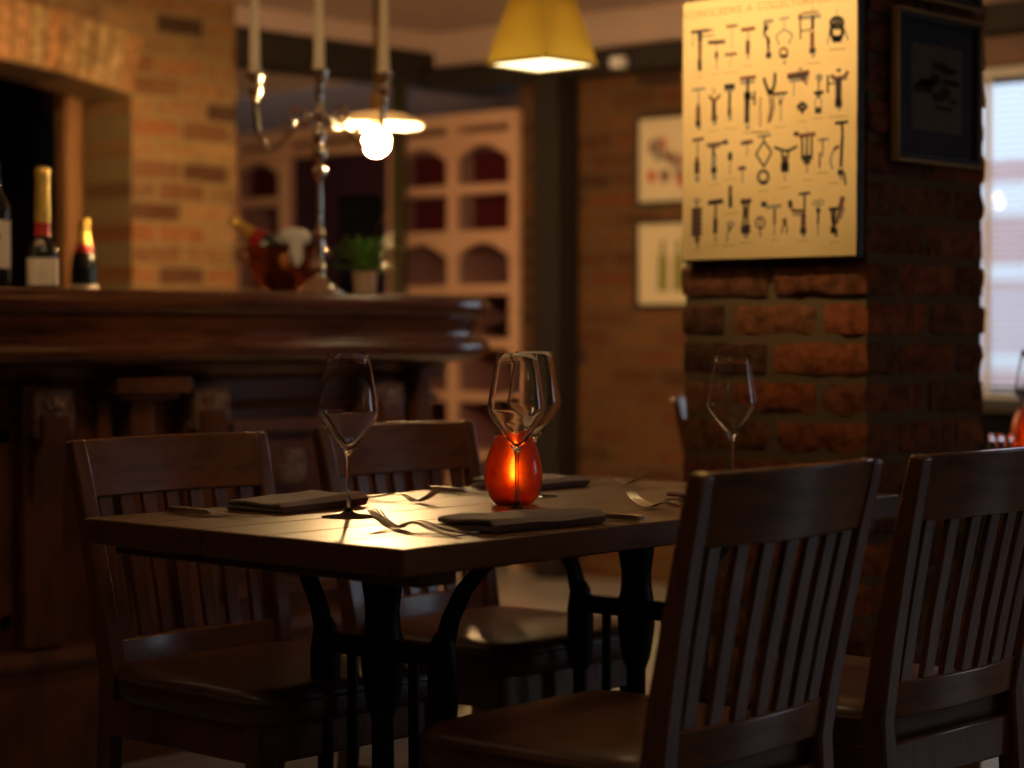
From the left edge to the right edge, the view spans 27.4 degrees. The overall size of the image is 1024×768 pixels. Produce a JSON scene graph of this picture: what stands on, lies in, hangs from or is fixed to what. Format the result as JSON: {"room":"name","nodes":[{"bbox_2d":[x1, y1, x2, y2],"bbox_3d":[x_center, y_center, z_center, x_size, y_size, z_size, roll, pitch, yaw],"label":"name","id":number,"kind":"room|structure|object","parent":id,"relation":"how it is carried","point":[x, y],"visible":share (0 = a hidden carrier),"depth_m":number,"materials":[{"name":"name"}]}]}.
{"room":"restaurant","nodes":[
{"label":"restaurant","id":0,"kind":"room"},
{"bbox_2d":[0,76,32,286],"bbox_3d":[-4.887,-0.329,7.346,0.100,2.400,7.600,1,2,42],"label":"wall","id":1,"kind":"structure","parent":0,"point":[16,98],"depth_m":10.06,"materials":[{"name":"black paint"}]},
{"bbox_2d":[32,85,56,247],"bbox_3d":[-5.205,-0.363,8.675,0.150,2.400,9.150,1,2,42],"label":"wall","id":2,"kind":"structure","parent":0,"point":[44,129],"depth_m":11.49,"materials":[{"name":"black paint"}]},
{"bbox_2d":[0,0,235,290],"bbox_3d":[-3.665,-0.295,6.013,0.300,2.400,7.250,1,2,42],"label":"wall","id":3,"kind":"structure","parent":0,"point":[160,157],"depth_m":8.34,"materials":[{"name":"brick"}]},
{"bbox_2d":[0,0,140,93],"bbox_3d":[-2.076,-1.274,7.532,0.040,0.320,1.853,1,2,42],"label":"brick arch","id":4,"kind":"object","parent":3,"relation":"attached to","point":[22,34],"depth_m":7.94,"materials":[{"name":"brick"}]},
{"bbox_2d":[56,92,84,287],"bbox_3d":[-1.764,-0.707,8.440,0.070,1.300,0.115,1,2,42],"label":"trim","id":5,"kind":"structure","parent":3,"relation":"attached to","point":[70,111],"depth_m":8.40,"materials":[{"name":"brown wood"}]},
{"bbox_2d":[235,4,432,52],"bbox_3d":[-0.646,-1.534,9.326,0.220,0.088,1.740,1,2,42],"label":"trim","id":6,"kind":"structure","parent":3,"relation":"attached to","point":[269,19],"depth_m":9.03,"materials":[{"name":"beige paint"}]},
{"bbox_2d":[235,25,516,97],"bbox_3d":[-0.646,-1.420,9.329,0.240,0.140,1.740,1,2,42],"label":"trim","id":7,"kind":"structure","parent":3,"relation":"attached to","point":[286,53],"depth_m":9.06,"materials":[{"name":"black wood"}]},
{"bbox_2d":[236,84,520,134],"bbox_3d":[-0.897,-0.420,10.885,3.600,2.400,0.100,1,2,42],"label":"wall","id":8,"kind":"structure","parent":0,"point":[274,108],"depth_m":10.75,"materials":[{"name":"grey paint"}]},
{"bbox_2d":[227,0,684,32],"bbox_3d":[-1.165,-1.508,4.574,11.900,0.100,9.100,1,2,42],"label":"ceiling","id":9,"kind":"structure","parent":0,"point":[428,16],"depth_m":8.76,"materials":[{"name":"beige paint"}]},
{"bbox_2d":[335,0,423,155],"bbox_3d":[-0.450,-1.140,6.973,0.314,0.760,0.314,1,2,42],"label":"pendant lamp","id":10,"kind":"object","parent":9,"relation":"hanging from","point":[366,121],"visible":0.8,"depth_m":6.96,"materials":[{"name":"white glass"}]},
{"bbox_2d":[485,0,598,72],"bbox_3d":[0.086,-1.200,5.971,0.229,0.588,0.229,1,2,42],"label":"pendant lamp","id":11,"kind":"object","parent":9,"relation":"hanging from","point":[538,36],"visible":1,"depth_m":5.92,"materials":[{"name":"gold metal"}]},
{"bbox_2d":[494,59,587,70],"bbox_3d":[0.086,-0.912,5.979,0.218,0.003,0.218,1,2,42],"label":"diffuser","id":12,"kind":"object","parent":11,"relation":"attached to","point":[518,64],"depth_m":5.98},
{"bbox_2d":[122,565,998,767],"bbox_3d":[-1.165,0.991,4.639,11.900,0.100,9.100,1,2,42],"label":"floor","id":13,"kind":"structure","parent":0,"point":[516,588],"depth_m":8.02,"materials":[{"name":"wood"}]},
{"bbox_2d":[0,287,489,767],"bbox_3d":[-1.522,0.353,5.011,0.950,1.157,3.800,1,2,42],"label":"bar counter","id":14,"kind":"object","parent":13,"relation":"on","point":[76,363],"depth_m":5.09,"materials":[{"name":"brown wood"}]},
{"bbox_2d":[0,187,10,286],"bbox_3d":[-1.243,-0.378,5.040,0.076,0.300,0.077,0,1,0],"label":"wine bottle","id":15,"kind":"object","parent":14,"relation":"on","point":[5,232],"visible":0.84,"depth_m":5.02,"materials":[{"name":"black glass"}]},
{"bbox_2d":[27,166,57,287],"bbox_3d":[-1.151,-0.381,5.143,0.075,0.302,0.076,0,1,0],"label":"wine bottle","id":16,"kind":"object","parent":14,"relation":"on","point":[42,255],"visible":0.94,"depth_m":5.12,"materials":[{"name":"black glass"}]},
{"bbox_2d":[0,287,489,368],"bbox_3d":[-1.522,-0.132,4.998,0.950,0.188,3.800,1,2,42],"label":"countertop","id":17,"kind":"structure","parent":14,"relation":"on","point":[41,328],"depth_m":5.21,"materials":[{"name":"brown wood"}]},
{"bbox_2d":[238,245,329,291],"bbox_3d":[-0.655,-0.324,6.026,0.226,0.142,0.226,1,2,42],"label":"ice bucket","id":18,"kind":"object","parent":14,"relation":"on","point":[271,266],"visible":0.7,"depth_m":5.95,"materials":[{"name":"orange metal"}]},
{"bbox_2d":[228,215,281,244],"bbox_3d":[-0.704,-0.393,6.012,0.217,0.183,0.075,0,1,-1],"label":"wine bottle","id":19,"kind":"object","parent":18,"relation":"in","point":[253,236],"visible":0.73,"depth_m":6.00,"materials":[{"name":"gold glass"}]},
{"bbox_2d":[277,227,309,266],"bbox_3d":[-0.619,-0.388,5.956,0.095,0.115,0.081,0,1,0],"label":"cloth","id":20,"kind":"object","parent":18,"relation":"on","point":[295,237],"visible":1,"depth_m":5.93,"materials":[{"name":"white fabric"}]},
{"bbox_2d":[245,69,392,292],"bbox_3d":[-0.527,-0.554,5.757,0.406,0.616,0.140,0,1,0],"label":"candelabra","id":21,"kind":"object","parent":14,"relation":"on","point":[319,283],"visible":0.97,"depth_m":5.75,"materials":[{"name":"silver metal"}]},
{"bbox_2d":[245,72,263,104],"bbox_3d":[-0.705,-0.807,5.751,0.052,0.092,0.052,0,1,0],"label":"candle cup","id":22,"kind":"object","parent":21,"relation":"on","point":[254,89],"depth_m":5.74,"materials":[{"name":"silver metal"}]},
{"bbox_2d":[249,0,260,72],"bbox_3d":[-0.705,-0.994,5.746,0.033,0.282,0.033,1,2,42],"label":"taper candle","id":23,"kind":"object","parent":21,"relation":"on","point":[254,33],"visible":1,"depth_m":5.74,"materials":[{"name":"wax"}]},
{"bbox_2d":[313,0,324,68],"bbox_3d":[-0.527,-1.003,5.746,0.033,0.282,0.033,1,2,42],"label":"taper candle","id":24,"kind":"object","parent":21,"relation":"on","point":[319,45],"visible":1,"depth_m":5.74,"materials":[{"name":"wax"}]},
{"bbox_2d":[378,0,389,72],"bbox_3d":[-0.350,-0.994,5.746,0.033,0.282,0.033,1,2,42],"label":"taper candle","id":25,"kind":"object","parent":21,"relation":"on","point":[383,64],"visible":1,"depth_m":5.74,"materials":[{"name":"wax"}]},
{"bbox_2d":[375,72,392,104],"bbox_3d":[-0.350,-0.807,5.751,0.052,0.092,0.052,0,1,0],"label":"candle cup","id":26,"kind":"object","parent":21,"relation":"on","point":[383,77],"depth_m":5.74,"materials":[{"name":"silver metal"}]},
{"bbox_2d":[339,195,384,293],"bbox_3d":[-0.448,-0.408,6.224,0.140,0.300,0.090,0,1,0],"label":"menu stand","id":27,"kind":"object","parent":14,"relation":"on","point":[360,215],"visible":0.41,"depth_m":6.19,"materials":[{"name":"black paint"}]},
{"bbox_2d":[328,215,399,293],"bbox_3d":[-0.422,-0.367,5.998,0.187,0.232,0.178,1,2,20],"label":"potted plant","id":28,"kind":"object","parent":14,"relation":"on","point":[364,278],"visible":0.96,"depth_m":5.98,"materials":[{"name":"green plant"}]},
{"bbox_2d":[65,431,429,767],"bbox_3d":[-0.453,0.532,3.764,0.573,0.866,0.465,1,2,42],"label":"dining chair","id":29,"kind":"object","parent":13,"relation":"on","point":[236,690],"visible":0.78,"depth_m":3.73,"materials":[{"name":"brown wood"}]},
{"bbox_2d":[236,108,520,569],"bbox_3d":[-0.710,-0.216,10.157,2.340,2.030,0.440,1,2,42],"label":"wine cabinet","id":30,"kind":"object","parent":13,"relation":"on","point":[460,260],"visible":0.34,"depth_m":9.67,"materials":[{"name":"brown wood"}]},
{"bbox_2d":[251,168,277,197],"bbox_3d":[-1.127,-0.998,10.525,0.264,0.150,0.244,1,2,42],"label":"box","id":31,"kind":"object","parent":30,"relation":"in","point":[264,181],"visible":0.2,"depth_m":10.46,"materials":[{"name":"red wood"}]},
{"bbox_2d":[414,200,446,232],"bbox_3d":[-0.279,-0.773,9.769,0.264,0.150,0.244,1,2,42],"label":"box","id":32,"kind":"object","parent":30,"relation":"in","point":[429,216],"visible":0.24,"depth_m":9.69,"materials":[{"name":"red"}]},
{"bbox_2d":[414,155,446,187],"bbox_3d":[-0.279,-0.979,9.763,0.264,0.150,0.244,1,2,42],"label":"box","id":33,"kind":"object","parent":30,"relation":"in","point":[429,171],"visible":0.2,"depth_m":9.69,"materials":[{"name":"red wood"}]},
{"bbox_2d":[473,196,508,229],"bbox_3d":[0.004,-0.766,9.515,0.264,0.150,0.244,1,2,42],"label":"box","id":34,"kind":"object","parent":30,"relation":"in","point":[490,213],"visible":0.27,"depth_m":9.44,"materials":[{"name":"red wood"}]},
{"bbox_2d":[473,151,508,183],"bbox_3d":[0.004,-0.972,9.509,0.264,0.150,0.244,1,2,42],"label":"box","id":35,"kind":"object","parent":30,"relation":"in","point":[491,166],"visible":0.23,"depth_m":9.43,"materials":[{"name":"red"}]},
{"bbox_2d":[482,321,508,337],"bbox_3d":[-0.024,-0.248,9.552,0.075,0.075,0.301,1,2,42],"label":"wine bottle","id":36,"kind":"object","parent":30,"relation":"in","point":[485,329],"visible":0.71,"depth_m":9.49,"materials":[{"name":"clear glass"}]},
{"bbox_2d":[494,323,508,335],"bbox_3d":[0.031,-0.246,9.503,0.075,0.075,0.301,1,2,42],"label":"wine bottle","id":37,"kind":"object","parent":30,"relation":"in","point":[497,329],"visible":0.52,"depth_m":9.40,"materials":[{"name":"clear glass"}]},
{"bbox_2d":[391,82,405,293],"bbox_3d":[-0.509,-0.268,9.451,0.050,2.169,0.050,1,2,42],"label":"trim","id":38,"kind":"structure","parent":13,"relation":"on","point":[398,89],"depth_m":9.42,"materials":[{"name":"brown wood"}]},
{"bbox_2d":[312,420,626,767],"bbox_3d":[-0.060,0.519,4.271,0.573,0.866,0.465,1,2,42],"label":"dining chair","id":39,"kind":"object","parent":13,"relation":"on","point":[507,655],"visible":0.57,"depth_m":4.24,"materials":[{"name":"brown wood"}]},
{"bbox_2d":[84,477,898,767],"bbox_3d":[0.011,0.590,3.719,0.744,0.750,1.320,1,2,42],"label":"dining table","id":40,"kind":"object","parent":13,"relation":"on","point":[308,545],"visible":0.62,"depth_m":3.42,"materials":[{"name":"brown wood"}]},
{"bbox_2d":[168,506,263,516],"bbox_3d":[-0.495,0.214,3.501,0.222,0.010,0.020,1,2,39],"label":"knife","id":41,"kind":"object","parent":40,"relation":"on","point":[178,509],"visible":1,"depth_m":3.52,"materials":[{"name":"silver metal"}]},
{"bbox_2d":[226,490,367,512],"bbox_3d":[-0.373,0.203,3.664,0.140,0.026,0.215,1,2,38],"label":"napkin","id":42,"kind":"object","parent":40,"relation":"on","point":[308,500],"visible":0.94,"depth_m":3.62,"materials":[{"name":"black fabric"}]},
{"bbox_2d":[318,353,378,519],"bbox_3d":[-0.271,0.085,3.477,0.101,0.271,0.101,1,2,42],"label":"wine glass","id":43,"kind":"object","parent":40,"relation":"on","point":[348,408],"visible":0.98,"depth_m":3.44,"materials":[{"name":"white"}]},
{"bbox_2d":[368,488,440,501],"bbox_3d":[-0.210,0.197,3.799,0.206,0.027,0.025,1,2,42],"label":"fork","id":44,"kind":"object","parent":40,"relation":"on","point":[430,494],"visible":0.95,"depth_m":3.76,"materials":[{"name":"silver metal"}]},
{"bbox_2d":[370,509,465,535],"bbox_3d":[-0.145,0.212,3.214,0.025,0.027,0.206,-1,2,-42],"label":"fork","id":45,"kind":"object","parent":40,"relation":"on","point":[391,525],"visible":1,"depth_m":3.23,"materials":[{"name":"silver metal"}]},
{"bbox_2d":[367,508,478,532],"bbox_3d":[-0.139,0.211,3.244,0.206,0.027,0.025,1,2,36],"label":"fork","id":46,"kind":"object","parent":40,"relation":"on","point":[456,530],"visible":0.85,"depth_m":3.22,"materials":[{"name":"silver metal"}]},
{"bbox_2d":[427,486,487,493],"bbox_3d":[-0.076,0.202,3.958,0.222,0.010,0.020,1,2,42],"label":"knife","id":47,"kind":"object","parent":40,"relation":"on","point":[429,488],"visible":0.69,"depth_m":3.98,"materials":[{"name":"silver metal"}]},
{"bbox_2d":[484,435,542,505],"bbox_3d":[0.003,0.153,3.728,0.104,0.122,0.104,1,2,42],"label":"candle holder","id":48,"kind":"object","parent":40,"relation":"on","point":[499,476],"visible":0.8,"depth_m":3.69,"materials":[{"name":"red glass"}]},
{"bbox_2d":[487,353,545,511],"bbox_3d":[0.008,0.083,3.583,0.100,0.270,0.100,1,2,42],"label":"wine glass","id":49,"kind":"object","parent":40,"relation":"on","point":[516,402],"visible":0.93,"depth_m":3.55,"materials":[{"name":"white"}]},
{"bbox_2d":[437,508,605,532],"bbox_3d":[0.017,0.214,3.319,0.250,0.022,0.139,-1,2,-45],"label":"napkin","id":50,"kind":"object","parent":40,"relation":"on","point":[513,520],"visible":0.94,"depth_m":3.28,"materials":[{"name":"black fabric"}]},
{"bbox_2d":[471,474,589,489],"bbox_3d":[0.038,0.192,4.140,0.140,0.024,0.200,1,2,44],"label":"napkin","id":51,"kind":"object","parent":40,"relation":"on","point":[549,481],"visible":0.5,"depth_m":4.12,"materials":[{"name":"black fabric"}]},
{"bbox_2d":[515,351,560,498],"bbox_3d":[0.041,0.074,3.906,0.100,0.270,0.100,1,2,42],"label":"wine glass","id":52,"kind":"object","parent":40,"relation":"on","point":[545,358],"visible":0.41,"depth_m":3.88,"materials":[{"name":"white"}]},
{"bbox_2d":[589,472,647,483],"bbox_3d":[0.190,0.186,4.236,0.206,0.027,0.025,1,2,44],"label":"fork","id":53,"kind":"object","parent":40,"relation":"on","point":[638,477],"visible":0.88,"depth_m":4.20,"materials":[{"name":"silver metal"}]},
{"bbox_2d":[603,512,643,520],"bbox_3d":[0.127,0.215,3.463,0.222,0.010,0.020,1,2,42],"label":"knife","id":54,"kind":"object","parent":40,"relation":"on","point":[618,516],"visible":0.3,"depth_m":3.40,"materials":[{"name":"silver metal"}]},
{"bbox_2d":[625,490,681,507],"bbox_3d":[0.273,0.202,3.604,0.025,0.027,0.206,-1,2,-41],"label":"fork","id":55,"kind":"object","parent":40,"relation":"on","point":[638,502],"visible":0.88,"depth_m":3.65,"materials":[{"name":"silver metal"}]},
{"bbox_2d":[625,490,682,504],"bbox_3d":[0.281,0.202,3.629,0.206,0.027,0.025,1,2,43],"label":"fork","id":56,"kind":"object","parent":40,"relation":"on","point":[677,501],"visible":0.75,"depth_m":3.68,"materials":[{"name":"silver metal"}]},
{"bbox_2d":[665,489,685,501],"bbox_3d":[0.387,0.200,3.774,0.143,0.026,0.200,1,2,40],"label":"napkin","id":57,"kind":"object","parent":40,"relation":"on","point":[679,493],"visible":0.1,"depth_m":3.73,"materials":[{"name":"beige fabric"}]},
{"bbox_2d":[707,355,756,469],"bbox_3d":[0.425,0.075,4.059,0.097,0.261,0.097,1,2,42],"label":"wine glass","id":58,"kind":"object","parent":40,"relation":"on","point":[732,397],"visible":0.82,"depth_m":4.02,"materials":[{"name":"white"}]},
{"bbox_2d":[420,457,882,767],"bbox_3d":[0.202,0.544,3.116,0.573,0.874,0.465,1,2,41],"label":"dining chair","id":59,"kind":"object","parent":13,"relation":"on","point":[667,727],"visible":1,"depth_m":2.96,"materials":[{"name":"brown wood"}]},
{"bbox_2d":[672,396,685,460],"bbox_3d":[0.816,0.468,6.254,0.573,0.866,0.465,1,2,35],"label":"dining chair","id":60,"kind":"object","parent":13,"relation":"on","point":[679,407],"visible":0.03,"depth_m":6.19,"materials":[{"name":"brown wood"}]},
{"bbox_2d":[699,447,1023,767],"bbox_3d":[0.585,0.534,3.523,0.573,0.874,0.465,1,2,43],"label":"dining chair","id":61,"kind":"object","parent":13,"relation":"on","point":[893,711],"visible":0.71,"depth_m":3.32,"materials":[{"name":"brown wood"}]},
{"bbox_3d":[-1.921,0.346,6.176,0.640,1.110,2.800,1,2,42],"label":"countertop","id":62,"kind":"structure","parent":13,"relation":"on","visible":0},
{"bbox_2d":[70,219,97,288],"bbox_3d":[-1.367,-0.374,6.699,0.087,0.302,0.087,0,1,0],"label":"wine bottle","id":63,"kind":"object","parent":62,"relation":"on","point":[83,264],"visible":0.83,"depth_m":6.67,"materials":[{"name":"black glass"}]},
{"bbox_3d":[1.784,0.551,5.216,0.744,0.750,1.320,1,2,42],"label":"dining table","id":64,"kind":"object","parent":13,"relation":"on","visible":0},
{"bbox_2d":[988,433,995,449],"bbox_3d":[1.133,0.150,4.958,0.020,0.066,0.020,1,2,42],"label":"glass shaker","id":65,"kind":"object","parent":64,"relation":"on","point":[991,437],"visible":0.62,"depth_m":4.95,"materials":[{"name":"white"}]},
{"bbox_2d":[997,434,1004,448],"bbox_3d":[1.152,0.150,4.947,0.020,0.066,0.020,1,2,42],"label":"glass shaker","id":66,"kind":"object","parent":64,"relation":"on","point":[1001,437],"visible":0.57,"depth_m":4.94,"materials":[{"name":"white"}]},
{"bbox_2d":[1008,434,1015,447],"bbox_3d":[1.174,0.150,4.934,0.020,0.066,0.020,1,2,42],"label":"glass shaker","id":67,"kind":"object","parent":64,"relation":"on","point":[1011,439],"visible":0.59,"depth_m":4.93,"materials":[{"name":"white"}]},
{"bbox_2d":[1010,407,1023,446],"bbox_3d":[1.254,0.119,5.063,0.104,0.122,0.104,1,2,42],"label":"candle holder","id":68,"kind":"object","parent":64,"relation":"on","point":[1017,428],"visible":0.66,"depth_m":5.04,"materials":[{"name":"orange glass"}]},
{"bbox_2d":[1015,350,1023,404],"bbox_3d":[1.220,0.053,4.890,0.098,0.263,0.098,1,2,42],"label":"wine glass","id":69,"kind":"object","parent":64,"relation":"on","point":[1019,385],"visible":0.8,"depth_m":4.87,"materials":[{"name":"white"}]},
{"bbox_2d":[521,64,1023,584],"bbox_3d":[3.100,-0.310,6.620,8.050,2.400,0.200,1,2,42],"label":"wall","id":70,"kind":"structure","parent":0,"point":[631,359],"depth_m":8.87,"materials":[{"name":"red brick"}]},
{"bbox_2d":[42,0,1018,117],"bbox_3d":[1.656,-1.448,7.715,11.300,0.178,0.059,1,2,42],"label":"trim","id":71,"kind":"structure","parent":70,"relation":"attached to","point":[663,22],"depth_m":9.24,"materials":[{"name":"beige paint"}]},
{"bbox_2d":[533,77,577,578],"bbox_3d":[0.184,-0.236,8.989,0.140,2.130,0.140,1,2,42],"label":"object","id":72,"kind":"structure","parent":70,"relation":"attached to","point":[555,99],"depth_m":8.93,"materials":[{"name":"black wood"}]},
{"bbox_2d":[609,56,628,75],"bbox_3d":[0.438,-1.299,8.592,0.080,0.076,0.080,1,2,42],"label":"security camera","id":73,"kind":"object","parent":70,"relation":"attached to","point":[618,64],"visible":1,"depth_m":8.56,"materials":[{"name":"white paint"}]},
{"bbox_2d":[634,112,682,206],"bbox_3d":[0.653,-0.927,8.655,0.370,0.378,0.020,1,2,42],"label":"framed print","id":74,"kind":"object","parent":70,"relation":"attached to","point":[658,146],"visible":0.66,"depth_m":8.70,"materials":[{"name":"white paper"}]},
{"bbox_2d":[634,218,685,308],"bbox_3d":[0.653,-0.497,8.666,0.370,0.368,0.020,1,2,42],"label":"framed print","id":75,"kind":"object","parent":70,"relation":"attached to","point":[658,264],"visible":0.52,"depth_m":8.71,"materials":[{"name":"beige paper"}]},
{"bbox_2d":[421,0,1023,93],"bbox_3d":[2.734,-1.290,6.682,8.310,0.095,0.159,1,2,42],"label":"trim","id":76,"kind":"structure","parent":70,"relation":"attached to","point":[1004,18],"depth_m":8.71,"materials":[{"name":"black"}]},
{"bbox_2d":[979,413,1014,612],"bbox_3d":[3.647,0.529,5.994,5.970,0.755,0.029,1,2,42],"label":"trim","id":77,"kind":"structure","parent":70,"relation":"attached to","point":[995,423],"depth_m":7.67,"materials":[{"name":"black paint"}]},
{"bbox_2d":[980,76,1023,412],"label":"window","id":78,"kind":"structure","parent":70,"relation":"in","point":[991,405],"depth_m":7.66,"materials":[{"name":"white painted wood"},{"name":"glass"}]},
{"bbox_2d":[980,65,1023,398],"bbox_3d":[2.194,-0.543,7.342,1.650,1.212,0.040,1,2,42],"label":"blind","id":79,"kind":"object","parent":78,"relation":"attached to","point":[989,74],"visible":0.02,"depth_m":7.71,"materials":[{"name":"grey paint"}]},
{"bbox_2d":[983,33,1023,67],"bbox_3d":[2.154,-1.200,7.280,1.770,0.105,0.049,1,2,42],"label":"trim","id":80,"kind":"structure","parent":70,"relation":"attached to","point":[1003,50],"depth_m":7.59,"materials":[{"name":"brown wood"}]},
{"bbox_2d":[681,0,986,767],"bbox_3d":[0.744,-0.266,4.852,0.519,2.403,0.519,1,2,42],"label":"pillar","id":81,"kind":"structure","parent":0,"point":[879,354],"depth_m":4.66,"materials":[{"name":"brick"}]},
{"bbox_2d":[682,0,864,261],"bbox_3d":[0.570,-0.569,4.633,0.470,0.590,0.028,1,2,42],"label":"poster","id":82,"kind":"object","parent":81,"relation":"attached to","point":[774,90],"visible":1,"depth_m":4.61,"materials":[{"name":"yellow paper"}]},
{"bbox_2d":[890,5,982,169],"bbox_3d":[0.946,-0.653,4.665,0.022,0.335,0.365,1,2,42],"label":"framed picture","id":83,"kind":"object","parent":81,"relation":"attached to","point":[936,60],"visible":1,"depth_m":4.66,"materials":[{"name":"brown"}]},
{"bbox_2d":[911,41,961,134],"bbox_3d":[0.944,-0.655,4.666,0.002,0.190,0.215,1,2,42],"label":"print","id":84,"kind":"object","parent":83,"relation":"attached to","point":[936,66],"depth_m":4.66,"materials":[{"name":"grey paper"}]},
{"bbox_2d":[915,0,982,13],"bbox_3d":[0.946,-1.010,4.656,0.022,0.335,0.365,1,2,42],"label":"framed picture","id":85,"kind":"object","parent":81,"relation":"attached to","point":[971,6],"visible":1,"depth_m":4.72,"materials":[{"name":"brown"}]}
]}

